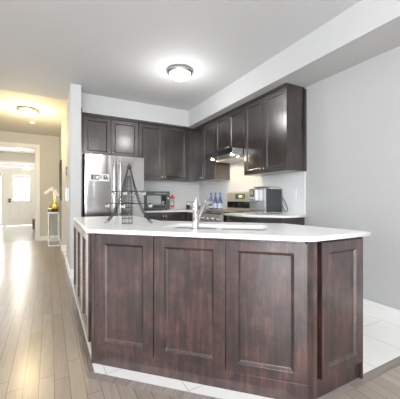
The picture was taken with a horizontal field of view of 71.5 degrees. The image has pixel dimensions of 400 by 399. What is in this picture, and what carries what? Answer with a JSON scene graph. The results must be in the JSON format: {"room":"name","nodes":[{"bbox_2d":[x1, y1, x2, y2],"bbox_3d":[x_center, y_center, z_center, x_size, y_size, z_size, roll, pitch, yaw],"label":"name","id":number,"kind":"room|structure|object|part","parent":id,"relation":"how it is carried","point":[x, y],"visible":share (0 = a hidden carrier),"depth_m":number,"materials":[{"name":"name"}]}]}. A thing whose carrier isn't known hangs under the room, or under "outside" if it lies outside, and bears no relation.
{"room":"kitchen","nodes":[
{"label":"kitchen","id":0,"kind":"room"},
{"bbox_2d":[0,152,34,161],"bbox_3d":[-8.512,-0.465,11.737,3.420,3.150,0.150,0,0,-28],"label":"wall","id":1,"kind":"structure","parent":0,"point":[6,156],"depth_m":11.99,"materials":[{"name":"paint"}]},
{"bbox_2d":[0,170,2,225],"bbox_3d":[-8.646,-0.080,11.607,0.700,2.340,0.050,0,0,-28],"label":"window","id":2,"kind":"structure","parent":1,"relation":"in","point":[1,171],"depth_m":11.72,"materials":[{"name":"white"}]},
{"bbox_2d":[0,160,34,225],"bbox_3d":[-8.159,-0.280,11.883,1.980,2.780,0.130,0,0,-28],"label":"trim","id":3,"kind":"structure","parent":1,"relation":"attached to","point":[1,161],"depth_m":11.78,"materials":[{"name":"white wood"}]},
{"bbox_2d":[7,171,33,225],"bbox_3d":[-7.783,-0.080,12.030,0.980,2.340,0.130,0,0,-28],"label":"door","id":4,"kind":"structure","parent":1,"relation":"in","point":[18,212],"depth_m":12.02,"materials":[{"name":"white wood"}]},
{"bbox_3d":[-7.941,0.525,11.954,0.310,0.730,0.012,0,0,-28],"label":"raised panel","id":5,"kind":"part","parent":4,"relation":"part of","materials":[{"name":"white wood"}]},
{"bbox_3d":[-7.563,0.525,12.159,0.310,0.730,0.012,0,0,-28],"label":"raised panel","id":6,"kind":"part","parent":4,"relation":"part of","materials":[{"name":"white wood"}]},
{"bbox_2d":[0,147,34,153],"bbox_3d":[-7.211,-2.090,9.337,3.420,0.100,5.610,0,0,-28],"label":"ceiling","id":7,"kind":"structure","parent":0,"point":[2,149],"depth_m":11.44,"materials":[{"name":"white paint"}]},
{"bbox_2d":[0,131,58,235],"bbox_3d":[-5.547,-0.365,6.980,6.100,2.950,0.120,0,0,-28],"label":"wall","id":8,"kind":"structure","parent":0,"point":[49,145],"depth_m":7.63,"materials":[{"name":"paint"}]},
{"bbox_2d":[0,142,39,240],"bbox_3d":[-5.336,-0.195,7.086,2.178,2.610,0.155,0,0,-28],"label":"trim","id":9,"kind":"structure","parent":8,"relation":"attached to","point":[36,147],"depth_m":7.50,"materials":[{"name":"white wood"}]},
{"bbox_2d":[40,235,58,240],"bbox_3d":[-4.151,1.050,7.659,0.451,0.120,0.016,0,0,-28],"label":"baseboard","id":10,"kind":"structure","parent":8,"relation":"attached to","point":[42,238],"depth_m":7.65,"materials":[{"name":"white wood"}]},
{"bbox_2d":[0,90,65,136],"bbox_3d":[-4.693,-1.840,5.384,6.120,0.140,3.740,0,0,-28],"label":"ceiling","id":11,"kind":"structure","parent":0,"point":[48,121],"depth_m":5.75,"materials":[{"name":"paint"}]},
{"bbox_2d":[16,107,38,116],"bbox_3d":[-3.351,-1.692,5.406,0.380,0.155,0.380,0,0,-28],"label":"flush ceiling light","id":12,"kind":"object","parent":11,"relation":"attached to","point":[26,111],"visible":1,"depth_m":5.31,"materials":[{"name":"white glass"}]},
{"bbox_3d":[-3.351,-1.679,5.406,0.304,0.095,0.304,0,0,-28],"label":"lamp shade","id":13,"kind":"part","parent":12,"relation":"part of","materials":[{"name":"white glass"}]},
{"bbox_2d":[59,119,65,244],"bbox_3d":[-3.415,-0.365,6.976,0.160,2.950,1.920,0,0,-28],"label":"wall","id":14,"kind":"structure","parent":0,"point":[62,138],"depth_m":6.12,"materials":[{"name":"paint"}]},
{"bbox_2d":[59,160,61,199],"bbox_3d":[-3.235,-0.440,6.436,0.036,0.900,0.600,0,0,-28],"label":"framed mirror","id":15,"kind":"object","parent":14,"relation":"attached to","point":[60,162],"visible":1,"depth_m":6.18,"materials":[{"name":"grey mirror"}]},
{"bbox_2d":[66,83,80,269],"bbox_3d":[-2.036,-0.340,4.453,0.140,2.900,1.070,0,0,-28],"label":"wall","id":16,"kind":"structure","parent":0,"point":[73,104],"depth_m":3.99,"materials":[{"name":"paint"}]},
{"bbox_2d":[66,187,68,200],"bbox_3d":[-2.011,-0.085,4.210,0.046,0.210,0.120,0,0,-28],"label":"handset","id":17,"kind":"object","parent":16,"relation":"attached to","point":[67,189],"visible":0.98,"depth_m":4.17,"materials":[{"name":"white plastic"}]},
{"bbox_2d":[65,256,70,277],"bbox_3d":[-2.101,1.050,4.409,0.016,0.120,1.086,0,0,-28],"label":"baseboard","id":18,"kind":"structure","parent":16,"relation":"attached to","point":[66,260],"depth_m":4.24,"materials":[{"name":"white wood"}]},
{"bbox_2d":[58,240,93,376],"bbox_3d":[-2.336,1.160,4.788,0.055,0.100,6.915,0,0,-28],"label":"floor","id":19,"kind":"structure","parent":0,"point":[88,366],"depth_m":2.40,"materials":[{"name":"brown wood"}]},
{"bbox_2d":[86,372,219,398],"bbox_3d":[-0.116,1.160,1.591,1.227,0.100,0.060,0,0,16],"label":"floor","id":20,"kind":"structure","parent":0,"point":[97,376],"depth_m":1.64,"materials":[{"name":"brown wood"}]},
{"bbox_2d":[0,0,360,110],"bbox_3d":[-1.131,-1.785,0.229,7.470,0.250,8.720,0,0,-28],"label":"ceiling","id":21,"kind":"structure","parent":0,"point":[117,49],"depth_m":2.93,"materials":[{"name":"paint"}]},
{"bbox_2d":[167,66,192,81],"bbox_3d":[-0.256,-1.589,3.558,0.330,0.142,0.330,0,0,-28],"label":"flush ceiling light","id":22,"kind":"object","parent":21,"relation":"attached to","point":[177,73],"visible":1,"depth_m":3.47,"materials":[{"name":"white glass"}]},
{"bbox_3d":[-0.256,-1.575,3.558,0.264,0.082,0.264,0,0,-28],"label":"lamp shade","id":23,"kind":"part","parent":22,"relation":"part of","materials":[{"name":"white glass"}]},
{"bbox_2d":[0,225,399,398],"bbox_3d":[-3.415,1.160,4.348,7.340,0.100,18.100,0,0,-28],"label":"floor","id":24,"kind":"structure","parent":0,"point":[41,358],"depth_m":2.10,"materials":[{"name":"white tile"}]},
{"bbox_2d":[32,217,34,230],"bbox_3d":[-6.022,0.870,10.215,0.248,0.480,0.520,0,0,-28],"label":"storage bench","id":25,"kind":"object","parent":24,"relation":"on","point":[33,218],"visible":0.44,"depth_m":9.96,"materials":[{"name":"brown wood"}]},
{"bbox_2d":[48,210,59,245],"bbox_3d":[-3.781,0.691,7.164,0.250,0.838,1.000,0,0,-28],"label":"console table","id":26,"kind":"object","parent":24,"relation":"on","point":[58,211],"visible":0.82,"depth_m":6.68,"materials":[{"name":"grey mirror"}]},
{"bbox_3d":[-3.648,0.704,6.680,0.014,0.812,0.014,0,0,-28],"label":"leg","id":27,"kind":"part","parent":26,"relation":"part of","materials":[{"name":"beige metal"}]},
{"bbox_2d":[44,187,58,210],"bbox_3d":[-3.696,-0.030,6.914,0.348,0.604,0.190,0,0,-28],"label":"potted orchid","id":28,"kind":"object","parent":26,"relation":"on","point":[54,206],"visible":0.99,"depth_m":6.90,"materials":[{"name":"white plant"}]},
{"bbox_2d":[81,107,81,216],"bbox_3d":[-1.892,-0.126,4.359,0.020,2.471,0.628,0,0,-28],"label":"gable panel","id":29,"kind":"object","parent":24,"relation":"on","point":[81,107],"visible":0.14,"depth_m":4.08,"materials":[{"name":"brown wood"}]},
{"bbox_2d":[82,154,143,217],"bbox_3d":[-1.425,0.225,4.463,0.863,1.770,0.835,0,0,-28],"label":"refrigerator","id":30,"kind":"object","parent":24,"relation":"on","point":[95,194],"visible":0.47,"depth_m":4.12,"materials":[{"name":"grey metal"}]},
{"bbox_2d":[89,173,108,180],"bbox_3d":[-1.462,-0.328,4.035,0.275,0.105,0.010,0,0,-28],"label":"magnet","id":31,"kind":"object","parent":30,"relation":"attached to","point":[92,177],"visible":1,"depth_m":4.03,"materials":[{"name":"white plastic"}]},
{"bbox_3d":[-1.460,-0.125,4.083,0.440,1.070,0.070,0,0,-28],"label":"door","id":32,"kind":"part","parent":30,"relation":"part of","materials":[{"name":"silver metal"}]},
{"bbox_3d":[-1.275,-0.158,4.115,0.030,0.843,0.080,0,0,-28],"label":"handle","id":33,"kind":"part","parent":30,"relation":"part of","materials":[{"name":"silver metal"}]},
{"bbox_3d":[-1.196,-0.158,4.158,0.030,0.843,0.080,0,0,-28],"label":"handle","id":34,"kind":"part","parent":30,"relation":"part of","materials":[{"name":"silver metal"}]},
{"bbox_3d":[-1.078,-0.125,4.290,0.417,1.070,0.070,0,0,-28],"label":"door","id":35,"kind":"part","parent":30,"relation":"part of","materials":[{"name":"silver metal"}]},
{"bbox_2d":[144,212,184,220],"bbox_3d":[-0.743,0.659,4.963,0.765,0.901,0.659,0,0,-28],"label":"base cabinet","id":36,"kind":"object","parent":24,"relation":"on","point":[161,216],"visible":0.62,"depth_m":4.74,"materials":[{"name":"brown wood"}]},
{"bbox_3d":[-0.775,0.604,4.618,0.372,0.773,0.022,0,0,-28],"label":"door","id":37,"kind":"part","parent":36,"relation":"part of","materials":[{"name":"brown wood"}]},
{"bbox_3d":[-0.441,0.604,4.799,0.381,0.773,0.022,0,0,-28],"label":"door","id":38,"kind":"part","parent":36,"relation":"part of","materials":[{"name":"brown wood"}]},
{"bbox_2d":[185,212,192,220],"bbox_3d":[-0.029,0.659,5.094,0.645,0.901,1.109,0,0,-28],"label":"base cabinet","id":39,"kind":"object","parent":24,"relation":"on","point":[188,215],"visible":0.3,"depth_m":4.81,"materials":[{"name":"brown wood"}]},
{"bbox_2d":[144,209,192,212],"bbox_3d":[-0.360,0.194,4.914,1.400,0.028,1.113,0,0,-28],"label":"countertop","id":40,"kind":"structure","parent":39,"relation":"on","point":[154,210],"depth_m":4.76,"materials":[{"name":"white stone"}]},
{"bbox_2d":[144,191,169,209],"bbox_3d":[-0.844,0.014,4.996,0.508,0.332,0.392,0,0,-28],"label":"microwave","id":41,"kind":"object","parent":40,"relation":"on","point":[160,200],"visible":0.77,"depth_m":4.85,"materials":[{"name":"grey plastic"}]},
{"bbox_3d":[-0.640,-0.005,4.906,0.080,0.164,0.003,0,0,-28],"label":"control panel","id":42,"kind":"part","parent":41,"relation":"part of","materials":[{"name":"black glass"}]},
{"bbox_2d":[170,195,174,209],"bbox_3d":[-0.503,0.043,5.051,0.084,0.275,0.084,0,0,-28],"label":"soap bottle","id":43,"kind":"object","parent":40,"relation":"on","point":[171,197],"visible":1,"depth_m":5.02,"materials":[{"name":"red plastic"}]},
{"bbox_2d":[186,201,189,208],"bbox_3d":[-0.230,0.102,5.335,0.072,0.155,0.072,0,0,-28],"label":"storage jar","id":44,"kind":"object","parent":40,"relation":"on","point":[187,202],"visible":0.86,"depth_m":5.31,"materials":[{"name":"clear glass"}]},
{"bbox_2d":[213,193,217,208],"bbox_3d":[0.277,0.025,4.945,0.076,0.310,0.076,0,0,-28],"label":"bottle","id":45,"kind":"object","parent":40,"relation":"on","point":[215,202],"visible":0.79,"depth_m":4.92,"materials":[{"name":"blue glass"}]},
{"bbox_2d":[218,192,221,208],"bbox_3d":[0.349,0.025,4.813,0.076,0.310,0.076,0,0,-28],"label":"bottle","id":46,"kind":"object","parent":40,"relation":"on","point":[219,199],"visible":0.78,"depth_m":4.79,"materials":[{"name":"blue glass"}]},
{"bbox_2d":[74,221,362,398],"bbox_3d":[-0.305,0.666,2.298,2.804,0.887,1.171,0,0,36],"label":"base cabinet","id":47,"kind":"object","parent":24,"relation":"on","point":[265,318],"visible":0.88,"depth_m":1.66,"materials":[{"name":"brown wood"}]},
{"bbox_3d":[-1.307,0.618,2.949,0.036,0.760,0.448,0,0,-28],"label":"panel","id":48,"kind":"part","parent":47,"relation":"part of","materials":[{"name":"brown wood"}]},
{"bbox_3d":[-1.091,0.618,2.551,0.036,0.760,0.448,0,0,-28],"label":"panel","id":49,"kind":"part","parent":47,"relation":"part of","materials":[{"name":"brown wood"}]},
{"bbox_3d":[-0.876,0.618,2.154,0.036,0.760,0.448,0,0,-28],"label":"panel","id":50,"kind":"part","parent":47,"relation":"part of","materials":[{"name":"brown wood"}]},
{"bbox_3d":[-0.725,0.666,1.899,0.025,0.887,0.025,0,0,17],"label":"corner post","id":51,"kind":"part","parent":47,"relation":"part of","materials":[{"name":"brown wood"}]},
{"bbox_3d":[-0.502,0.620,1.833,0.433,0.764,0.025,0,0,17],"label":"framed panel","id":52,"kind":"part","parent":47,"relation":"part of","materials":[{"name":"brown wood"}]},
{"bbox_3d":[-0.069,0.620,1.704,0.458,0.764,0.025,0,0,17],"label":"framed panel","id":53,"kind":"part","parent":47,"relation":"part of","materials":[{"name":"brown wood"}]},
{"bbox_3d":[-0.071,1.057,1.706,1.388,0.106,0.022,0,0,17],"label":"skirting","id":54,"kind":"part","parent":47,"relation":"part of","materials":[{"name":"brown wood"}]},
{"bbox_2d":[73,216,370,241],"bbox_3d":[-0.206,0.208,2.431,1.515,0.027,2.470,0,0,-28],"label":"countertop","id":55,"kind":"structure","parent":47,"relation":"on","point":[140,225],"depth_m":1.77,"materials":[{"name":"white stone"}]},
{"bbox_2d":[105,164,152,223],"bbox_3d":[-0.599,-0.058,2.343,0.374,0.504,0.362,0,0,-28],"label":"candle holder","id":56,"kind":"object","parent":55,"relation":"on","point":[123,204],"visible":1,"depth_m":2.33,"materials":[{"name":"grey metal"}]},
{"bbox_3d":[-0.698,-0.038,2.343,0.190,0.463,0.073,0,0,0],"label":"lattice leg","id":57,"kind":"part","parent":56,"relation":"part of","materials":[{"name":"grey metal"}]},
{"bbox_3d":[-0.499,-0.038,2.343,0.190,0.463,0.073,0,0,0],"label":"lattice leg","id":58,"kind":"part","parent":56,"relation":"part of","materials":[{"name":"grey metal"}]},
{"bbox_2d":[191,197,213,230],"bbox_3d":[0.019,0.087,1.886,0.060,0.216,0.248,0,0,30],"label":"kitchen faucet","id":59,"kind":"object","parent":55,"relation":"on","point":[197,212],"visible":1,"depth_m":1.79,"materials":[{"name":"silver metal"}]},
{"bbox_3d":[-0.029,0.013,1.804,0.037,0.068,0.036,0,0,-28],"label":"lever","id":60,"kind":"part","parent":59,"relation":"part of","materials":[{"name":"silver metal"}]},
{"bbox_3d":[0.031,0.072,1.895,0.039,0.154,0.220,0,0,33],"label":"spout","id":61,"kind":"part","parent":59,"relation":"part of","materials":[{"name":"silver metal"}]},
{"bbox_2d":[175,227,265,230],"bbox_3d":[0.116,0.311,2.031,0.750,0.178,0.380,0,0,17],"label":"double sink","id":62,"kind":"object","parent":55,"relation":"in","point":[175,227],"visible":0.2,"depth_m":2.17,"materials":[{"name":"silver metal"}]},
{"bbox_3d":[-0.061,0.312,2.083,0.330,0.176,0.330,0,0,17],"label":"bowl","id":63,"kind":"part","parent":62,"relation":"part of","materials":[{"name":"silver metal"}]},
{"bbox_3d":[0.294,0.312,1.978,0.330,0.176,0.330,0,0,17],"label":"bowl","id":64,"kind":"part","parent":62,"relation":"part of","materials":[{"name":"silver metal"}]},
{"bbox_3d":[0.370,0.620,1.574,0.446,0.764,0.025,0,0,17],"label":"framed panel","id":65,"kind":"part","parent":47,"relation":"part of","materials":[{"name":"brown wood"}]},
{"bbox_3d":[0.610,0.666,1.525,0.075,0.887,0.032,0,0,-28],"label":"corner post","id":66,"kind":"part","parent":47,"relation":"part of","materials":[{"name":"brown wood"}]},
{"bbox_3d":[0.815,1.058,1.646,0.399,0.105,0.012,0,0,-28],"label":"skirting","id":67,"kind":"part","parent":47,"relation":"part of","materials":[{"name":"brown wood"}]},
{"bbox_3d":[0.832,0.620,1.642,0.372,0.764,0.034,0,0,-28],"label":"framed panel","id":68,"kind":"part","parent":47,"relation":"part of","materials":[{"name":"brown wood"}]},
{"bbox_3d":[0.860,0.666,1.999,0.014,0.887,0.625,0,0,-28],"label":"corner post","id":69,"kind":"part","parent":47,"relation":"part of","materials":[{"name":"brown wood"}]},
{"bbox_2d":[199,192,249,221],"bbox_3d":[0.379,0.468,4.242,0.714,1.185,0.758,0,0,-28],"label":"gas range","id":70,"kind":"object","parent":24,"relation":"on","point":[237,202],"visible":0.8,"depth_m":4.24,"materials":[{"name":"silver metal"}]},
{"bbox_3d":[0.127,0.273,4.106,0.041,0.135,0.754,0,0,-28],"label":"control panel","id":71,"kind":"part","parent":70,"relation":"part of","materials":[{"name":"silver metal"}]},
{"bbox_2d":[203,211,243,214],"bbox_3d":[0.379,0.193,4.242,0.605,0.025,0.754,0,0,-28],"label":"cooktop","id":72,"kind":"object","parent":70,"relation":"in","point":[204,212],"depth_m":4.00,"materials":[{"name":"silver metal"}]},
{"bbox_3d":[0.629,0.075,4.378,0.004,0.100,0.698,0,0,-28],"label":"console glass","id":73,"kind":"part","parent":70,"relation":"part of","materials":[{"name":"black glass"}]},
{"bbox_3d":[0.634,-0.055,4.369,0.004,0.080,0.258,0,0,-28],"label":"clock plate","id":74,"kind":"part","parent":70,"relation":"part of","materials":[{"name":"yellow glass"}]},
{"bbox_2d":[226,216,248,222],"bbox_3d":[0.715,0.659,3.720,0.645,0.901,0.460,0,0,-28],"label":"base cabinet","id":75,"kind":"object","parent":24,"relation":"on","point":[228,218],"visible":0.16,"depth_m":3.57,"materials":[{"name":"brown wood"}]},
{"bbox_2d":[225,213,306,217],"bbox_3d":[0.810,0.194,3.563,0.630,0.028,0.832,0,0,-28],"label":"countertop","id":76,"kind":"structure","parent":75,"relation":"on","point":[275,215],"depth_m":3.33,"materials":[{"name":"white stone"}]},
{"bbox_2d":[244,186,287,213],"bbox_3d":[0.864,-0.001,3.671,0.407,0.355,0.409,0,0,-28],"label":"coffee machine","id":77,"kind":"object","parent":76,"relation":"on","point":[264,199],"visible":1,"depth_m":3.60,"materials":[{"name":"silver metal"}]},
{"bbox_3d":[0.686,-0.064,3.651,0.003,0.128,0.095,0,0,-28],"label":"dark panel","id":78,"kind":"part","parent":77,"relation":"part of","materials":[{"name":"grey plastic"}]},
{"bbox_2d":[244,211,262,213],"bbox_3d":[0.699,0.165,3.640,0.088,0.025,0.295,0,0,-28],"label":"drip tray","id":79,"kind":"object","parent":77,"relation":"on","point":[251,212],"depth_m":3.60,"materials":[{"name":"silver metal"}]},
{"bbox_3d":[0.963,0.009,3.590,0.255,0.302,0.005,0,0,-28],"label":"panel","id":80,"kind":"part","parent":77,"relation":"part of","materials":[{"name":"grey"}]},
{"bbox_2d":[249,217,304,224],"bbox_3d":[0.928,0.659,3.377,0.598,0.901,0.340,0,0,-28],"label":"base cabinet","id":81,"kind":"object","parent":24,"relation":"on","point":[297,221],"visible":0.17,"depth_m":3.29,"materials":[{"name":"brown wood"}]},
{"bbox_3d":[0.784,0.604,3.284,0.385,0.773,0.022,0,0,23],"label":"door","id":82,"kind":"part","parent":81,"relation":"part of","materials":[{"name":"brown wood"}]},
{"bbox_2d":[81,0,399,128],"bbox_3d":[1.018,-1.512,1.405,2.325,0.295,8.600,0,0,-28],"label":"soffit","id":83,"kind":"structure","parent":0,"point":[368,29],"depth_m":2.95,"materials":[{"name":"paint"}]},
{"bbox_2d":[199,46,399,309],"bbox_3d":[2.072,-0.365,2.016,0.130,2.950,8.770,0,0,-28],"label":"wall","id":84,"kind":"structure","parent":0,"point":[353,171],"depth_m":2.80,"materials":[{"name":"paint"}]},
{"bbox_2d":[185,125,211,182],"bbox_3d":[-0.035,-0.857,5.330,0.412,1.009,0.670,0,0,-28],"label":"upper cabinet","id":85,"kind":"object","parent":84,"relation":"attached to","point":[194,136],"visible":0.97,"depth_m":5.27,"materials":[{"name":"brown wood"}]},
{"bbox_3d":[-0.033,-0.842,5.162,0.022,0.974,0.363,0,0,-28],"label":"door","id":86,"kind":"part","parent":85,"relation":"part of","materials":[{"name":"brown wood"}]},
{"bbox_2d":[202,118,229,180],"bbox_3d":[0.267,-0.854,4.864,0.325,1.014,0.429,0,0,-28],"label":"upper cabinet","id":87,"kind":"object","parent":84,"relation":"attached to","point":[212,171],"visible":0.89,"depth_m":4.75,"materials":[{"name":"brown wood"}]},
{"bbox_3d":[0.160,-0.840,4.806,0.022,0.979,0.422,0,0,-28],"label":"door","id":88,"kind":"part","parent":87,"relation":"part of","materials":[{"name":"brown wood"}]},
{"bbox_2d":[215,104,243,151],"bbox_3d":[0.554,-1.056,4.335,0.325,0.609,0.770,0,0,-28],"label":"upper cabinet","id":89,"kind":"object","parent":84,"relation":"attached to","point":[229,126],"visible":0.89,"depth_m":4.22,"materials":[{"name":"brown wood"}]},
{"bbox_3d":[0.356,-1.042,4.445,0.022,0.574,0.379,0,0,-28],"label":"door","id":90,"kind":"part","parent":89,"relation":"part of","materials":[{"name":"brown wood"}]},
{"bbox_2d":[205,147,243,162],"bbox_3d":[0.477,-0.683,4.294,0.496,0.130,0.762,0,0,-28],"label":"range hood","id":91,"kind":"object","parent":89,"relation":"attached to","point":[230,155],"visible":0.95,"depth_m":4.14,"materials":[{"name":"silver metal"}]},
{"bbox_3d":[0.538,-1.042,4.109,0.022,0.574,0.379,0,0,-28],"label":"door","id":92,"kind":"part","parent":89,"relation":"part of","materials":[{"name":"brown wood"}]},
{"bbox_2d":[244,83,306,175],"bbox_3d":[0.941,-0.854,3.632,0.335,1.014,0.829,0,0,-28],"label":"upper cabinet","id":93,"kind":"object","parent":84,"relation":"attached to","point":[275,121],"visible":1,"depth_m":3.38,"materials":[{"name":"brown wood"}]},
{"bbox_3d":[0.728,-0.840,3.758,0.022,0.979,0.398,0,0,-28],"label":"door","id":94,"kind":"part","parent":93,"relation":"part of","materials":[{"name":"brown wood"}]},
{"bbox_3d":[0.920,-0.840,3.404,0.022,0.979,0.400,0,0,-28],"label":"door","id":95,"kind":"part","parent":93,"relation":"part of","materials":[{"name":"brown wood"}]},
{"bbox_2d":[292,190,296,198],"bbox_3d":[1.188,-0.070,3.499,0.009,0.120,0.070,0,0,-28],"label":"outlet plate","id":96,"kind":"object","parent":84,"relation":"attached to","point":[294,192],"visible":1,"depth_m":3.49,"materials":[{"name":"white plastic"}]},
{"bbox_2d":[304,171,305,214],"bbox_3d":[1.269,-0.083,3.364,0.016,0.525,0.015,0,0,-28],"label":"trim","id":97,"kind":"structure","parent":84,"relation":"attached to","point":[304,171],"depth_m":3.36,"materials":[{"name":"white"}]},
{"bbox_2d":[363,299,399,325],"bbox_3d":[2.498,1.042,1.098,0.016,0.135,5.110,0,0,-28],"label":"baseboard","id":98,"kind":"structure","parent":84,"relation":"attached to","point":[389,314],"depth_m":2.58,"materials":[{"name":"white"}]},
{"bbox_2d":[317,356,399,398],"bbox_3d":[1.184,1.160,1.813,1.670,0.100,0.060,0,0,-28],"label":"threshold strip","id":99,"kind":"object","parent":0,"point":[374,373],"depth_m":1.72,"materials":[{"name":"brown wood"}]},
{"bbox_3d":[-1.061,-0.365,5.238,2.327,2.950,0.120,0,0,-28],"label":"wall","id":100,"kind":"structure","parent":0,"visible":0},
{"bbox_2d":[82,113,138,156],"bbox_3d":[-1.527,-1.043,4.711,0.895,0.636,0.358,0,0,-28],"label":"upper cabinet","id":101,"kind":"object","parent":100,"relation":"attached to","point":[101,135],"visible":0.9,"depth_m":4.56,"materials":[{"name":"brown wood"}]},
{"bbox_3d":[-1.658,-1.028,4.483,0.418,0.601,0.022,0,0,-28],"label":"door","id":102,"kind":"part","parent":101,"relation":"part of","materials":[{"name":"brown wood"}]},
{"bbox_3d":[-1.270,-1.028,4.693,0.456,0.601,0.022,0,0,-28],"label":"door","id":103,"kind":"part","parent":101,"relation":"part of","materials":[{"name":"brown wood"}]},
{"bbox_2d":[144,181,198,209],"bbox_3d":[-0.627,-0.155,5.398,1.392,0.670,0.010,0,0,-28],"label":"wall","id":104,"kind":"structure","parent":100,"relation":"attached to","point":[183,192],"depth_m":5.50,"materials":[{"name":"tile"}]},
{"bbox_2d":[138,121,187,181],"bbox_3d":[-0.715,-0.859,5.151,0.947,1.004,0.358,0,0,-28],"label":"upper cabinet","id":105,"kind":"object","parent":104,"relation":"attached to","point":[163,148],"visible":0.92,"depth_m":5.01,"materials":[{"name":"brown wood"}]},
{"bbox_3d":[-0.864,-0.845,4.913,0.443,0.969,0.022,0,0,-28],"label":"door","id":106,"kind":"part","parent":105,"relation":"part of","materials":[{"name":"brown wood"}]},
{"bbox_3d":[-0.454,-0.845,5.136,0.483,0.969,0.022,0,0,-28],"label":"door","id":107,"kind":"part","parent":105,"relation":"part of","materials":[{"name":"brown wood"}]}
]}

